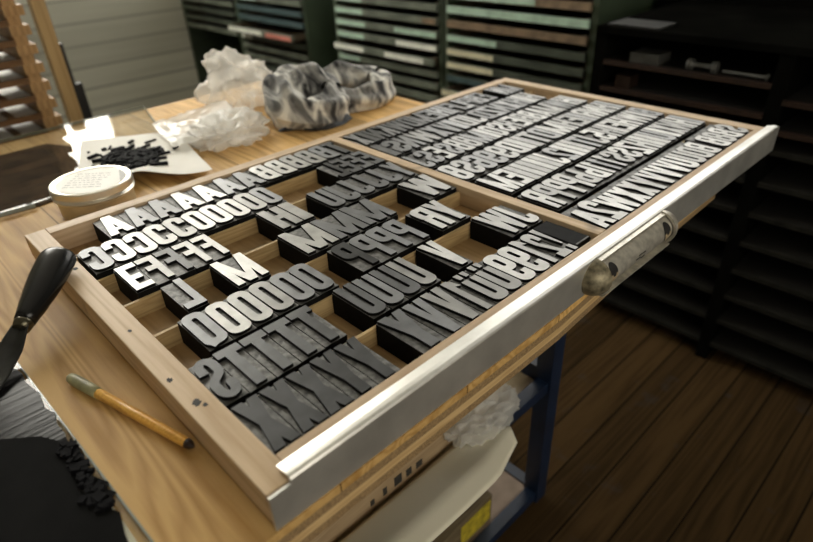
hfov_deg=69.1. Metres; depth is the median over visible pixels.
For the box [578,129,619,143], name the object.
block
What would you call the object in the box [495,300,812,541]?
floor
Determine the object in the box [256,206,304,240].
block
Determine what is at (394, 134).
block
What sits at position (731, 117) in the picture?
shelf
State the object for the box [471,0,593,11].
tray
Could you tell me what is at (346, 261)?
block
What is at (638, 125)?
block
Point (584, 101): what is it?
block
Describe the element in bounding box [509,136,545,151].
block
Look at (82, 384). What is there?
pencil
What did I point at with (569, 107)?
block
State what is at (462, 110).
block
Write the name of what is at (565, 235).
block
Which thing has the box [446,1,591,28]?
tray
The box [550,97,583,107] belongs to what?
block
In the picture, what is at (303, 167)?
block
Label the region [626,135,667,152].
block
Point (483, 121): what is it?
block
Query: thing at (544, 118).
block
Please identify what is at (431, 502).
tray
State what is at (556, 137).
block
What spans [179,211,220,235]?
block
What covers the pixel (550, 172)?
block
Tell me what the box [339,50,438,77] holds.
tray
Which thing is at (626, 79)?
wooden block
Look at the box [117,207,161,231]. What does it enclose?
block
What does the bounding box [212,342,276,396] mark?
block
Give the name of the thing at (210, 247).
block
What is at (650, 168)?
block
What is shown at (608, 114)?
block
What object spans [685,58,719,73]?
spool
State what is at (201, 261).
block
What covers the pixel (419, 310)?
block
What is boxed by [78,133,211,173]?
paper sheet
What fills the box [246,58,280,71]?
tray
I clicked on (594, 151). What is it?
block
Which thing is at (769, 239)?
shelf
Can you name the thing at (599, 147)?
block
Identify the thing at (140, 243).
block
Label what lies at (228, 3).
tray
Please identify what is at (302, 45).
tray
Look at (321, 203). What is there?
block
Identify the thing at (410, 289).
block
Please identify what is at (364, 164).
block
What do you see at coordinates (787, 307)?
shelf
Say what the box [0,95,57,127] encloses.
tray
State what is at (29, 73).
tray
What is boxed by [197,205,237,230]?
block
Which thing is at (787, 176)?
shelf
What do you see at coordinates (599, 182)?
block
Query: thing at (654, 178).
block
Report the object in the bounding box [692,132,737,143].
block
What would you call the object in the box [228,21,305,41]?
tray
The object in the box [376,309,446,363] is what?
block
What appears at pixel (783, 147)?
shelf
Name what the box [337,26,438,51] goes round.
tray
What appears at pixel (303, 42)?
tray
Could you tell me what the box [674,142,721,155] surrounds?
block
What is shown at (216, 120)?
plastic bag
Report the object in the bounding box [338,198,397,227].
block
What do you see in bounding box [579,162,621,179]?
block
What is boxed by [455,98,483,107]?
block
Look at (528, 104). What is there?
block
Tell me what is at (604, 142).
block
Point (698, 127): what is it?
block
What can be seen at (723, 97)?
shelf
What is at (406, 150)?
block
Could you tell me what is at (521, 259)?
block
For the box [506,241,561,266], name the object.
block
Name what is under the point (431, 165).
block
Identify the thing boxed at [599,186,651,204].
block
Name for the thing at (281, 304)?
block
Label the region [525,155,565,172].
block
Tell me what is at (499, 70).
tray
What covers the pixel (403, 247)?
block
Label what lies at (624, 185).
block
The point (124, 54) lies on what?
wall
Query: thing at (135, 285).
block
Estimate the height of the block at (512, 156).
0.030 m
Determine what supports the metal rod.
on the shelving unit at (736, 279)
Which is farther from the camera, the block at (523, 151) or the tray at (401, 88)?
the tray at (401, 88)
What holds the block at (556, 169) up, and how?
in the case
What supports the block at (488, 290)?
in the case
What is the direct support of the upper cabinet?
attached to the wall
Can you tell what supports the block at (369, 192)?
in the case
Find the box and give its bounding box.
[432,490,491,541]
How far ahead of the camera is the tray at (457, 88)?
2.26 m
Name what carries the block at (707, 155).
in the case
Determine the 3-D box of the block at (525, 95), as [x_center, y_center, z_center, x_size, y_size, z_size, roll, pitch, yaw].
[0.252,-0.344,1.212,0.026,0.030,0.067,-29,40,-35]
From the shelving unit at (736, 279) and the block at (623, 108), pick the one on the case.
the block at (623, 108)
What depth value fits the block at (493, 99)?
1.22 m
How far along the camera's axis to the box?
1.18 m
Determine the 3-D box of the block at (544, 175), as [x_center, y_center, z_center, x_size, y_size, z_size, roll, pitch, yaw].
[0.181,-0.139,0.890,0.014,0.030,0.067,-29,40,-35]
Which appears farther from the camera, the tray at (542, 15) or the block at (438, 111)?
the tray at (542, 15)
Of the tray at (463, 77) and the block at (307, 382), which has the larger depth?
the tray at (463, 77)
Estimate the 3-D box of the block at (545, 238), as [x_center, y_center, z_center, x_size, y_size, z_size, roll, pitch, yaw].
[0.174,-0.025,0.707,0.013,0.030,0.067,-29,40,-35]
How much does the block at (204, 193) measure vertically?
0.030 m
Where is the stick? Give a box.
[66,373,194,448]
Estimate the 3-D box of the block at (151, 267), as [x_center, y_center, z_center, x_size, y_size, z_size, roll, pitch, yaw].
[-0.289,0.009,0.686,0.022,0.030,0.067,-29,40,-35]
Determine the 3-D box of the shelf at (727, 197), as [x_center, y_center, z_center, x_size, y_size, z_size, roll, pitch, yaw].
[0.853,-0.321,1.728,0.500,0.008,0.405,-29,40,-35]
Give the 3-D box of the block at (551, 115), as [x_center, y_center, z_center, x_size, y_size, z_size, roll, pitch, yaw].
[0.252,-0.288,1.123,0.025,0.030,0.067,-29,40,-35]
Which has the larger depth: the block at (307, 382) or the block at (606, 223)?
the block at (606, 223)
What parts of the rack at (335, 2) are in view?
panel, panel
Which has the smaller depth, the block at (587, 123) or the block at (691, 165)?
the block at (691, 165)
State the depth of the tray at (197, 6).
3.43 m
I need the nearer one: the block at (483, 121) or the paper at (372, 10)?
the block at (483, 121)
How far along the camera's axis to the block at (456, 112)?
1.15 m
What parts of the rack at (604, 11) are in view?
panel, panel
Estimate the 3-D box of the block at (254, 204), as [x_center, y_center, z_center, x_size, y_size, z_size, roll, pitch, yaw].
[-0.218,-0.085,0.831,0.025,0.030,0.067,-29,40,-35]
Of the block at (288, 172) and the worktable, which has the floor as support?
the worktable
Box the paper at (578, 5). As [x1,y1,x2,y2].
[502,0,593,10]
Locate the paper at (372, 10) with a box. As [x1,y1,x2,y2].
[339,2,438,17]
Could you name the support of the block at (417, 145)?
in the case
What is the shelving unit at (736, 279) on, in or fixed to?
on the floor
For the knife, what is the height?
0.059 m
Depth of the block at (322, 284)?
0.65 m
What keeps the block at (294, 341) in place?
in the case
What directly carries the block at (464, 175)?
in the case
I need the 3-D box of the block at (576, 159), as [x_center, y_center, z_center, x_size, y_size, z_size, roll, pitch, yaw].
[0.243,-0.173,0.939,0.023,0.030,0.067,-29,40,-35]
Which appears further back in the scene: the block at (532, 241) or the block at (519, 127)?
the block at (519, 127)
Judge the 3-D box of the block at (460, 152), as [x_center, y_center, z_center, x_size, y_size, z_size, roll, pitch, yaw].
[0.070,-0.189,0.977,0.022,0.030,0.067,-29,40,-35]
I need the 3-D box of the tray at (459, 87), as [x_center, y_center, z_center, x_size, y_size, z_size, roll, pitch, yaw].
[0.480,-0.662,2.191,0.386,0.028,0.547,-29,40,-35]
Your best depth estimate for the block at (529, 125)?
1.07 m
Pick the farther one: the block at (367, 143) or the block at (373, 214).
the block at (367, 143)
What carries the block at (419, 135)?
in the case
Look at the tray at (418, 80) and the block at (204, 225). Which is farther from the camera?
the tray at (418, 80)
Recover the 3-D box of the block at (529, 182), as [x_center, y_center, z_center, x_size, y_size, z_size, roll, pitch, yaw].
[0.156,-0.126,0.870,0.023,0.030,0.067,-29,40,-35]
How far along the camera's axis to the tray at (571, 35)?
2.01 m
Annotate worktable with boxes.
[0,81,715,541]
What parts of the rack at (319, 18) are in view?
panel, panel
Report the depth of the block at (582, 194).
0.82 m
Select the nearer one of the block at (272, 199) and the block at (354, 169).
the block at (272, 199)
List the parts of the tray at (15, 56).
rail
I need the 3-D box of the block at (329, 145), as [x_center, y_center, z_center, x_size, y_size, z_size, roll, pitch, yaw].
[-0.118,-0.195,1.000,0.025,0.030,0.067,-29,40,-35]
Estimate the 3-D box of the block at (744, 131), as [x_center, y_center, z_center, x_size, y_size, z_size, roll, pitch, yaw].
[0.546,-0.231,1.009,0.025,0.030,0.067,-29,40,-35]
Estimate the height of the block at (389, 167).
0.030 m
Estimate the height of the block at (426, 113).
0.030 m
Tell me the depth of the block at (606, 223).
0.74 m
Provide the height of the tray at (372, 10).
0.028 m
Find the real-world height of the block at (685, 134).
0.030 m
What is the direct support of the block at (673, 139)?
on the case
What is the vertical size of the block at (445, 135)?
0.030 m
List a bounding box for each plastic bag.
[152,101,269,151]
[194,46,271,109]
[443,384,519,448]
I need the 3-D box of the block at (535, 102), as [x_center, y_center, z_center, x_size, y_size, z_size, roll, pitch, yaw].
[0.236,-0.335,1.200,0.016,0.030,0.067,-29,40,-35]
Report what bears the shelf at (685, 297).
attached to the shelving unit at (736, 279)
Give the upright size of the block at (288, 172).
0.030 m
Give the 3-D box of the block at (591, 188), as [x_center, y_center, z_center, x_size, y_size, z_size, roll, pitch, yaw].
[0.236,-0.115,0.847,0.024,0.030,0.067,-29,40,-35]
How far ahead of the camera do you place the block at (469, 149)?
0.98 m
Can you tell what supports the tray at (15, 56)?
on the tray at (29, 73)
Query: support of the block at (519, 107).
on the case
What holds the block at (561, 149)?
in the case
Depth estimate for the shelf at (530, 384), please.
1.09 m
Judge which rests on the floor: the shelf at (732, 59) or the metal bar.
the metal bar
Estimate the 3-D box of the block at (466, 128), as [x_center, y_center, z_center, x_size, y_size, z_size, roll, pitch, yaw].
[0.089,-0.255,1.081,0.016,0.030,0.067,-29,40,-35]
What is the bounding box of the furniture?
[629,47,671,65]
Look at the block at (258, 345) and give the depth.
0.54 m
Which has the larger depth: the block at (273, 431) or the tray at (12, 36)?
the tray at (12, 36)
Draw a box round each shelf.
[337,358,547,541]
[468,470,524,541]
[604,70,769,112]
[607,284,704,335]
[608,40,779,82]
[625,268,711,312]
[626,96,760,125]
[645,250,718,287]
[667,227,726,262]
[686,206,734,235]
[712,181,742,207]
[712,327,812,382]
[719,302,812,354]
[727,277,812,324]
[734,250,812,293]
[743,221,812,261]
[751,191,812,228]
[761,159,812,193]
[773,138,812,157]
[779,110,812,135]
[785,82,812,103]
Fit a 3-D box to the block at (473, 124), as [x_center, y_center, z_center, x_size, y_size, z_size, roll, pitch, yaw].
[0.105,-0.263,1.093,0.026,0.030,0.067,-29,40,-35]
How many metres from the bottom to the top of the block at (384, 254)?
0.030 m
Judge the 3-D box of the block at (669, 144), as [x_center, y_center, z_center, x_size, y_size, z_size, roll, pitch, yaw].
[0.404,-0.207,0.982,0.014,0.030,0.067,-29,40,-35]
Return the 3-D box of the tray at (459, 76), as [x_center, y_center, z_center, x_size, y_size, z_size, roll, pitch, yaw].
[0.499,-0.714,2.183,0.386,0.028,0.547,-29,40,-35]
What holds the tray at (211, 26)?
in the rack at (203, 41)
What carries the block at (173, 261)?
in the case
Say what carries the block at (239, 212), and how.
in the case
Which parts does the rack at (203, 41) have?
panel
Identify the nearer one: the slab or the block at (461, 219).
the slab
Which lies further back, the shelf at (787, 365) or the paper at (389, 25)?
the paper at (389, 25)
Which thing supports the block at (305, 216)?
in the case
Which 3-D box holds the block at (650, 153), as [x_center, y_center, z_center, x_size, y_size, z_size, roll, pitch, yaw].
[0.362,-0.183,0.948,0.024,0.030,0.067,-29,40,-35]
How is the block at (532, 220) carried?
in the case
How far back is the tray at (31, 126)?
1.52 m
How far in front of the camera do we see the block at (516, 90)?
1.26 m
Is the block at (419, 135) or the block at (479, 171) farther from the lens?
the block at (419, 135)
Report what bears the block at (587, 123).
on the case
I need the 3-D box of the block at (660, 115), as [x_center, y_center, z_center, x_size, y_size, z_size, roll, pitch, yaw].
[0.442,-0.283,1.101,0.023,0.030,0.067,-29,40,-35]
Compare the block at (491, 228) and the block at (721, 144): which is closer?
the block at (491, 228)
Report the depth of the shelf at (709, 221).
1.57 m
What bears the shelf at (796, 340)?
attached to the shelving unit at (736, 279)
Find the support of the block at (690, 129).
on the case
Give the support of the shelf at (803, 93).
attached to the shelving unit at (736, 279)
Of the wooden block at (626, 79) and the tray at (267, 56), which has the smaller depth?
the wooden block at (626, 79)
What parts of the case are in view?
rail, panel, rail, rail, rail, pull handle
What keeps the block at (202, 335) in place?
in the case
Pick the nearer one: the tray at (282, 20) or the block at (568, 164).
the block at (568, 164)
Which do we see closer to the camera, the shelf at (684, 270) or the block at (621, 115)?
the block at (621, 115)
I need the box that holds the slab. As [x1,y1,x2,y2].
[0,361,153,541]
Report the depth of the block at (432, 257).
0.68 m
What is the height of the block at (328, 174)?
0.030 m
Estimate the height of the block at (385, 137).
0.030 m
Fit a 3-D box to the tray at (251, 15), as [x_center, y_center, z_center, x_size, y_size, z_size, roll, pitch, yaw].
[-0.537,-1.323,3.051,0.386,0.028,0.547,-29,40,-35]
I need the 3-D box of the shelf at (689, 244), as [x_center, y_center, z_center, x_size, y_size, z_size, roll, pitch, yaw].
[0.859,-0.185,1.812,0.500,0.008,0.405,-29,40,-35]
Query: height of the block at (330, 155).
0.030 m
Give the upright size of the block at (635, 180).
0.030 m
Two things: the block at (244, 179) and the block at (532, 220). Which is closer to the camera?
the block at (532, 220)
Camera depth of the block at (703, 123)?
1.04 m
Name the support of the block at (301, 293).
in the case
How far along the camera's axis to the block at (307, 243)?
0.72 m
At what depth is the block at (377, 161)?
0.95 m
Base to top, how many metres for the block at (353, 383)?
0.030 m
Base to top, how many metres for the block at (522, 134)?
0.030 m
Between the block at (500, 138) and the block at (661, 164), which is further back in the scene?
the block at (500, 138)
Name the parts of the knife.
blade, handle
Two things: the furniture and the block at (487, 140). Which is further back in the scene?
the furniture
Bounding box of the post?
[27,0,84,126]
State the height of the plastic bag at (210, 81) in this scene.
0.134 m
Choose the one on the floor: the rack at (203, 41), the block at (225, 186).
the rack at (203, 41)
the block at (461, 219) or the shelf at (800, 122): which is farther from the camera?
the shelf at (800, 122)
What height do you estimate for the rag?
0.104 m
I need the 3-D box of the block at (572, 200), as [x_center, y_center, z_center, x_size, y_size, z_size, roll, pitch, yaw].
[0.201,-0.095,0.818,0.024,0.030,0.067,-29,40,-35]
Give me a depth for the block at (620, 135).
1.01 m
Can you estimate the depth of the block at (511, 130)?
1.04 m
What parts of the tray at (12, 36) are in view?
rail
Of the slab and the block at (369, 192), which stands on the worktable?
the slab
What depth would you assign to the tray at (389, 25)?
2.44 m
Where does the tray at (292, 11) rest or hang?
in the rack at (319, 18)
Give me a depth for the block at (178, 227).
0.76 m
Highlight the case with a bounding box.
[25,78,778,530]
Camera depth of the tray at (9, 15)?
1.38 m
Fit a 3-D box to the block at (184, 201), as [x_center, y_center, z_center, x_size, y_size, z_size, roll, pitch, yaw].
[-0.313,-0.088,0.843,0.032,0.030,0.067,-29,40,-35]
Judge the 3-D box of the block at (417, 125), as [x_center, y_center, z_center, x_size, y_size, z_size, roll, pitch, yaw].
[0.005,-0.264,1.101,0.023,0.030,0.067,-29,40,-35]
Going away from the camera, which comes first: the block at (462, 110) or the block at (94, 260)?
the block at (94, 260)
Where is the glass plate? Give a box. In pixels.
[0,105,154,216]
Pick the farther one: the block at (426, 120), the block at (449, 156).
the block at (426, 120)
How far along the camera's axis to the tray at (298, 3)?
2.77 m
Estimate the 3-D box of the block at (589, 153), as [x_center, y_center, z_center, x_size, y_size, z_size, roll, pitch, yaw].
[0.268,-0.187,0.960,0.014,0.030,0.067,-29,40,-35]
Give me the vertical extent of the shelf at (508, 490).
0.014 m
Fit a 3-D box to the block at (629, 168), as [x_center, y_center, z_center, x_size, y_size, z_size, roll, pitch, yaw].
[0.311,-0.156,0.907,0.016,0.030,0.067,-29,40,-35]
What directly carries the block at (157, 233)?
in the case
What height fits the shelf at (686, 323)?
0.008 m
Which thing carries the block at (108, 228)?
in the case
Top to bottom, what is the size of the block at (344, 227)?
0.030 m
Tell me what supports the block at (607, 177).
in the case
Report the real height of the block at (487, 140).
0.030 m
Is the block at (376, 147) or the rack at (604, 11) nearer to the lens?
the block at (376, 147)
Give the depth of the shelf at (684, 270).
1.67 m
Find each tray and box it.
[0,0,15,6]
[0,3,25,27]
[0,22,31,48]
[0,41,38,68]
[0,59,45,88]
[0,77,51,108]
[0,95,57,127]
[0,111,63,143]
[182,2,235,16]
[184,11,236,24]
[186,2,234,11]
[186,19,238,35]
[187,0,233,7]
[190,19,228,28]
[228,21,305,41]
[236,1,303,17]
[238,11,304,28]
[241,1,302,11]
[242,33,306,49]
[243,11,303,22]
[243,40,308,60]
[245,49,308,64]
[246,40,307,54]
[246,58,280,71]
[251,0,301,6]
[252,58,280,67]
[295,40,306,44]
[334,38,438,66]
[335,2,438,24]
[336,14,438,38]
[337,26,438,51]
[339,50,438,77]
[340,0,438,10]
[340,426,516,541]
[347,61,438,90]
[392,81,438,101]
[395,93,430,102]
[404,0,438,3]
[441,83,475,95]
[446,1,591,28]
[447,15,589,45]
[447,30,588,61]
[447,43,586,77]
[447,57,583,91]
[447,70,502,86]
[447,83,475,91]
[451,70,502,81]
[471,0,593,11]
[608,18,676,30]
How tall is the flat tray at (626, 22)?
0.005 m
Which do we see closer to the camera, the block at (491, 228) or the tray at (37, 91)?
the block at (491, 228)
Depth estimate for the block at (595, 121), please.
1.08 m
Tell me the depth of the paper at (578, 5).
1.81 m
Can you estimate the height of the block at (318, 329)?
0.030 m
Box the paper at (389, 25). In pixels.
[340,14,438,31]
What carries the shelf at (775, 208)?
attached to the shelving unit at (736, 279)
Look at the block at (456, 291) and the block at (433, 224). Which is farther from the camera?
the block at (433, 224)
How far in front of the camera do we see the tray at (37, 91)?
1.47 m
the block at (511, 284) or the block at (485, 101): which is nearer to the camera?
the block at (511, 284)
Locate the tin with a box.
[48,165,135,220]
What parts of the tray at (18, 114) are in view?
rail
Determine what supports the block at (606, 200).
in the case
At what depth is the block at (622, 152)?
0.92 m
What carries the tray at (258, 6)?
on the tray at (292, 11)
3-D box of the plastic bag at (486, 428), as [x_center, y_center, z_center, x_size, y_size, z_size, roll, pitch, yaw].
[0.129,0.236,1.016,0.174,0.057,0.108,-29,40,-35]
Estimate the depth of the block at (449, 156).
0.95 m
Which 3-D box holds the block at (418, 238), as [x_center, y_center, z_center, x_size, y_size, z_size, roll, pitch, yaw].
[-0.003,-0.038,0.740,0.026,0.030,0.067,-29,40,-35]
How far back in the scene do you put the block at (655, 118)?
1.07 m
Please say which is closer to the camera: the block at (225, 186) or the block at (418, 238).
the block at (418, 238)
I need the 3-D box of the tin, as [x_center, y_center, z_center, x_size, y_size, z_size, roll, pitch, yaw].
[-0.472,-0.118,0.897,0.116,0.046,0.116,-29,40,-35]
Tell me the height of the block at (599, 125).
0.030 m
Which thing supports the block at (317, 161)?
in the case
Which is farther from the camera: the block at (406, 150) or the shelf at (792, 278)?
the shelf at (792, 278)
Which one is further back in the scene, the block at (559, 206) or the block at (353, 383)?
the block at (559, 206)
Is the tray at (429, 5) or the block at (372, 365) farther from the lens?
the tray at (429, 5)
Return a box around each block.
[76,247,118,279]
[93,215,136,242]
[99,239,140,266]
[114,262,158,301]
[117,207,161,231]
[120,232,161,257]
[133,255,176,289]
[140,224,181,249]
[141,199,183,221]
[152,247,196,279]
[159,217,201,241]
[160,278,209,319]
[164,192,206,212]
[171,241,214,273]
[177,312,233,358]
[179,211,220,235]
[186,185,228,204]
[188,234,231,262]
[188,357,249,410]
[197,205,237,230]
[201,301,257,342]
[206,178,248,198]
[209,252,270,295]
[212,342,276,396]
[216,199,255,223]
[223,291,278,329]
[226,172,268,189]
[230,394,301,455]
[232,193,270,216]
[238,329,301,380]
[244,281,299,318]
[245,165,284,186]
[248,187,286,207]
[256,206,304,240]
[258,378,328,435]
[262,160,299,180]
[262,317,325,365]
[265,272,320,306]
[277,155,313,174]
[277,202,315,223]
[277,223,340,264]
[284,364,353,417]
[285,263,338,299]
[285,305,347,350]
[293,150,328,169]
[306,189,349,218]
[307,145,341,160]
[309,210,370,242]
[309,349,377,400]
[316,162,352,186]
[318,141,353,156]
[321,185,364,205]
[327,242,380,282]
[328,158,364,174]
[332,283,390,331]
[333,336,400,384]
[335,179,379,199]
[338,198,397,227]
[339,155,375,170]
[342,134,375,147]
[347,234,397,265]
[349,151,385,167]
[350,173,393,194]
[351,274,408,312]
[353,132,382,144]
[359,128,391,141]
[363,226,413,257]
[364,168,406,188]
[368,265,425,303]
[369,125,402,138]
[369,144,402,158]
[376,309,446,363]
[378,162,418,181]
[379,141,416,156]
[380,120,416,134]
[380,219,429,250]
[385,257,440,292]
[391,135,427,150]
[395,117,425,129]
[397,174,455,209]
[401,156,438,169]
[401,298,465,337]
[402,130,444,146]
[403,113,438,125]
[405,207,456,240]
[409,151,449,166]
[415,110,447,120]
[416,240,472,281]
[419,126,455,139]
[420,287,482,324]
[421,146,458,161]
[421,200,470,227]
[424,107,455,118]
[430,122,465,135]
[432,143,468,159]
[433,105,460,115]
[435,165,478,183]
[437,103,469,114]
[438,281,496,312]
[439,120,471,132]
[442,139,477,154]
[448,100,476,110]
[448,116,481,128]
[448,160,489,178]
[450,271,510,303]
[451,136,485,150]
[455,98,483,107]
[457,115,490,125]
[458,130,498,146]
[460,155,501,172]
[462,95,491,104]
[464,110,499,122]
[464,263,524,293]
[468,92,498,102]
[470,128,503,140]
[470,209,530,249]
[472,151,512,168]
[474,106,508,117]
[475,173,526,197]
[477,126,511,138]
[478,255,538,284]
[482,146,523,162]
[483,87,514,99]
[483,103,517,114]
[485,123,519,135]
[491,84,524,93]
[491,168,535,189]
[491,205,542,229]
[492,119,527,131]
[493,100,525,110]
[493,141,533,157]
[493,247,551,274]
[500,97,533,107]
[500,116,534,128]
[502,138,538,152]
[502,166,542,184]
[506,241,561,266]
[508,113,542,125]
[508,163,548,180]
[509,95,538,105]
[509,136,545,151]
[514,131,554,147]
[514,160,554,178]
[515,92,546,102]
[516,110,549,121]
[517,189,568,213]
[517,234,572,259]
[520,157,559,173]
[524,108,557,119]
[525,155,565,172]
[526,127,564,142]
[528,229,578,251]
[530,103,567,115]
[530,184,578,208]
[531,153,573,169]
[533,221,589,247]
[534,122,576,137]
[538,148,582,165]
[541,99,577,112]
[541,178,587,202]
[546,118,584,133]
[548,144,587,160]
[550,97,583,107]
[550,173,597,197]
[553,142,592,157]
[555,114,593,128]
[557,95,587,104]
[558,139,596,155]
[560,169,606,191]
[561,207,616,229]
[563,112,598,124]
[564,136,605,153]
[570,109,606,121]
[570,164,615,186]
[572,134,612,148]
[573,201,628,221]
[577,106,614,118]
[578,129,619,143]
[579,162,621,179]
[583,159,627,177]
[584,102,621,115]
[584,192,641,214]
[586,125,626,140]
[588,156,632,173]
[593,100,625,111]
[594,123,630,136]
[594,151,640,170]
[598,120,637,134]
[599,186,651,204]
[603,147,648,165]
[605,117,644,130]
[608,180,659,198]
[611,142,656,161]
[612,112,654,127]
[614,71,639,88]
[617,175,668,192]
[619,138,663,156]
[623,110,658,121]
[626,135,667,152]
[626,170,677,186]
[628,107,664,119]
[632,133,671,149]
[635,129,678,146]
[635,165,684,180]
[643,127,682,143]
[644,160,692,175]
[647,123,689,140]
[652,155,700,170]
[654,120,695,136]
[660,150,707,164]
[661,117,701,133]
[667,115,705,128]
[667,146,714,160]
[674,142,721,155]
[684,135,732,150]
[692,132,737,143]
[698,127,743,139]
[705,124,749,135]
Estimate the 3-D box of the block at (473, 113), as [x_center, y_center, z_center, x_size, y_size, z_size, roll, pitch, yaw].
[0.142,-0.283,1.123,0.026,0.030,0.067,-29,40,-35]
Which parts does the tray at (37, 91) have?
rail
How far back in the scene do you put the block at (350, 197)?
0.83 m
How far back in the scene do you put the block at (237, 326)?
0.59 m
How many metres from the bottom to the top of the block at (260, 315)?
0.030 m
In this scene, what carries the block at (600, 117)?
on the case
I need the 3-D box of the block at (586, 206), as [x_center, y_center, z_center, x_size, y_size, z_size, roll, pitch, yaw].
[0.251,-0.067,0.769,0.025,0.030,0.067,-29,40,-35]
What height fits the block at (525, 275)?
0.030 m
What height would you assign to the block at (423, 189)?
0.030 m
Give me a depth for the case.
0.62 m
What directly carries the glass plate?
on the worktable
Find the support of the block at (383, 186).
in the case
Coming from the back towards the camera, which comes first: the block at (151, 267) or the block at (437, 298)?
the block at (151, 267)
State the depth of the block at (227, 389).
0.51 m
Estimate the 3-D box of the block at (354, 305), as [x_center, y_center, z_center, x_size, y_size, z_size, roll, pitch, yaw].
[-0.047,0.041,0.617,0.024,0.030,0.067,-29,40,-35]
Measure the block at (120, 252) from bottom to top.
0.030 m
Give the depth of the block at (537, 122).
1.08 m
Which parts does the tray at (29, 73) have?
rail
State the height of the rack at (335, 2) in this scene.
0.940 m
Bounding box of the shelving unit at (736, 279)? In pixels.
[589,0,812,389]
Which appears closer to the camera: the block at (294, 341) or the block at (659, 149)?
the block at (294, 341)
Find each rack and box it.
[182,0,249,94]
[236,0,338,83]
[333,0,444,98]
[444,0,658,96]
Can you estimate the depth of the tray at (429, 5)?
2.27 m
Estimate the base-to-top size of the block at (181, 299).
0.030 m
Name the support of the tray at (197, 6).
in the rack at (203, 41)
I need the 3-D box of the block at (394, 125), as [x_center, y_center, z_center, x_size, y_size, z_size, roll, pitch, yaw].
[-0.016,-0.252,1.083,0.035,0.030,0.067,-29,40,-35]
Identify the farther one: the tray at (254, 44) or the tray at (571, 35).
the tray at (254, 44)
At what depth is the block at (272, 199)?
0.83 m
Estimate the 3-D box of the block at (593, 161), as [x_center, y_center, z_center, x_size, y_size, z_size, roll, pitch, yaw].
[0.299,-0.149,0.897,0.016,0.030,0.067,-29,40,-35]
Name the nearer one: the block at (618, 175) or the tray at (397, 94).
the block at (618, 175)
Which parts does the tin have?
label panel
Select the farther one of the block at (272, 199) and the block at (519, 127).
the block at (519, 127)
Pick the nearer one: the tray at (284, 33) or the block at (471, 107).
the block at (471, 107)
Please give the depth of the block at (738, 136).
0.98 m
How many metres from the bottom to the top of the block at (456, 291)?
0.030 m
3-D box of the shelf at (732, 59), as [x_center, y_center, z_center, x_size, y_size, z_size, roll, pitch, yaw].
[0.842,-0.577,1.568,0.500,0.008,0.405,-29,40,-35]
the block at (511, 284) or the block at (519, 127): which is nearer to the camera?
the block at (511, 284)
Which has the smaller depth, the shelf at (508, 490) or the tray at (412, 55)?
the shelf at (508, 490)
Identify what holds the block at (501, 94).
on the case
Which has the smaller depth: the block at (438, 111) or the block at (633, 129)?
the block at (633, 129)
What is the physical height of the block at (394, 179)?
0.030 m
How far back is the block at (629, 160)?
0.90 m
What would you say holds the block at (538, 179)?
in the case
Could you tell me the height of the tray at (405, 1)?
0.028 m
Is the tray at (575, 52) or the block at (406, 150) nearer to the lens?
the block at (406, 150)
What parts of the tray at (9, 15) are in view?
rail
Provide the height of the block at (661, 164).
0.030 m
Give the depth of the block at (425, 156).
0.94 m
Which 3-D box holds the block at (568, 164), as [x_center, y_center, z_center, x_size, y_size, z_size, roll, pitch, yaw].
[0.227,-0.164,0.926,0.021,0.030,0.067,-29,40,-35]
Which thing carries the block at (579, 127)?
in the case
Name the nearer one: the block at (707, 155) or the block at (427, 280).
the block at (427, 280)
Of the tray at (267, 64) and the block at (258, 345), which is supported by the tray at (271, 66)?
the tray at (267, 64)
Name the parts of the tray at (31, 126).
rail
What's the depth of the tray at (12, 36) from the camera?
1.41 m
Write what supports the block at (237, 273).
in the case
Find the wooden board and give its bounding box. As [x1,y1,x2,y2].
[311,421,458,541]
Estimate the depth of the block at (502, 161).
0.93 m
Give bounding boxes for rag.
[262,60,395,131]
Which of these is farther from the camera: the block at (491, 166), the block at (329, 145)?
the block at (329, 145)
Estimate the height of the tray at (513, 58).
0.028 m
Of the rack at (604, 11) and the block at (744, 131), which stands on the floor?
the rack at (604, 11)
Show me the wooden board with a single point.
(372, 501)
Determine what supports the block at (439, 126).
in the case
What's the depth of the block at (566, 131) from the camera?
1.03 m
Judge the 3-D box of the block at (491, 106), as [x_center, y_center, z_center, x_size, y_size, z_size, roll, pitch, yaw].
[0.181,-0.305,1.155,0.026,0.030,0.067,-29,40,-35]
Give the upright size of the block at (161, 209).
0.030 m
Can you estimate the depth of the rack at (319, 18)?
2.82 m
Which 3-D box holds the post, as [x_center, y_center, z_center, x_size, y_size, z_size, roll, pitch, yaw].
[-1.049,-0.397,1.933,0.036,0.965,0.040,-29,40,-35]
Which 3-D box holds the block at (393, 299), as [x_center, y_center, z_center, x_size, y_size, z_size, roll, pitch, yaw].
[-0.029,0.031,0.631,0.024,0.030,0.067,-29,40,-35]
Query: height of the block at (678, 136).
0.030 m
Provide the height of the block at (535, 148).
0.030 m
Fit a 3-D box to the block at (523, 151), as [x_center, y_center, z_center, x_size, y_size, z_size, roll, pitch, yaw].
[0.172,-0.190,0.971,0.027,0.030,0.067,-29,40,-35]
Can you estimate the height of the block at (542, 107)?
0.030 m
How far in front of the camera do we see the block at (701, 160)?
0.90 m
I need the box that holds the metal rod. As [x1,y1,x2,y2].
[722,70,771,81]
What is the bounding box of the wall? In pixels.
[4,0,201,128]
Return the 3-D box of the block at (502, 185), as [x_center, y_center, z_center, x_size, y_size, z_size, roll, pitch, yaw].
[0.135,-0.115,0.853,0.034,0.030,0.067,-29,40,-35]
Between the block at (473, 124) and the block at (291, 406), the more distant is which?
the block at (473, 124)
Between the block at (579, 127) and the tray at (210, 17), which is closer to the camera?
the block at (579, 127)
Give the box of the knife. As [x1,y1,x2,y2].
[0,247,76,389]
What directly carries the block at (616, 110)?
on the case
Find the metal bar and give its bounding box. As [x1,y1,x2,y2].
[59,43,93,123]

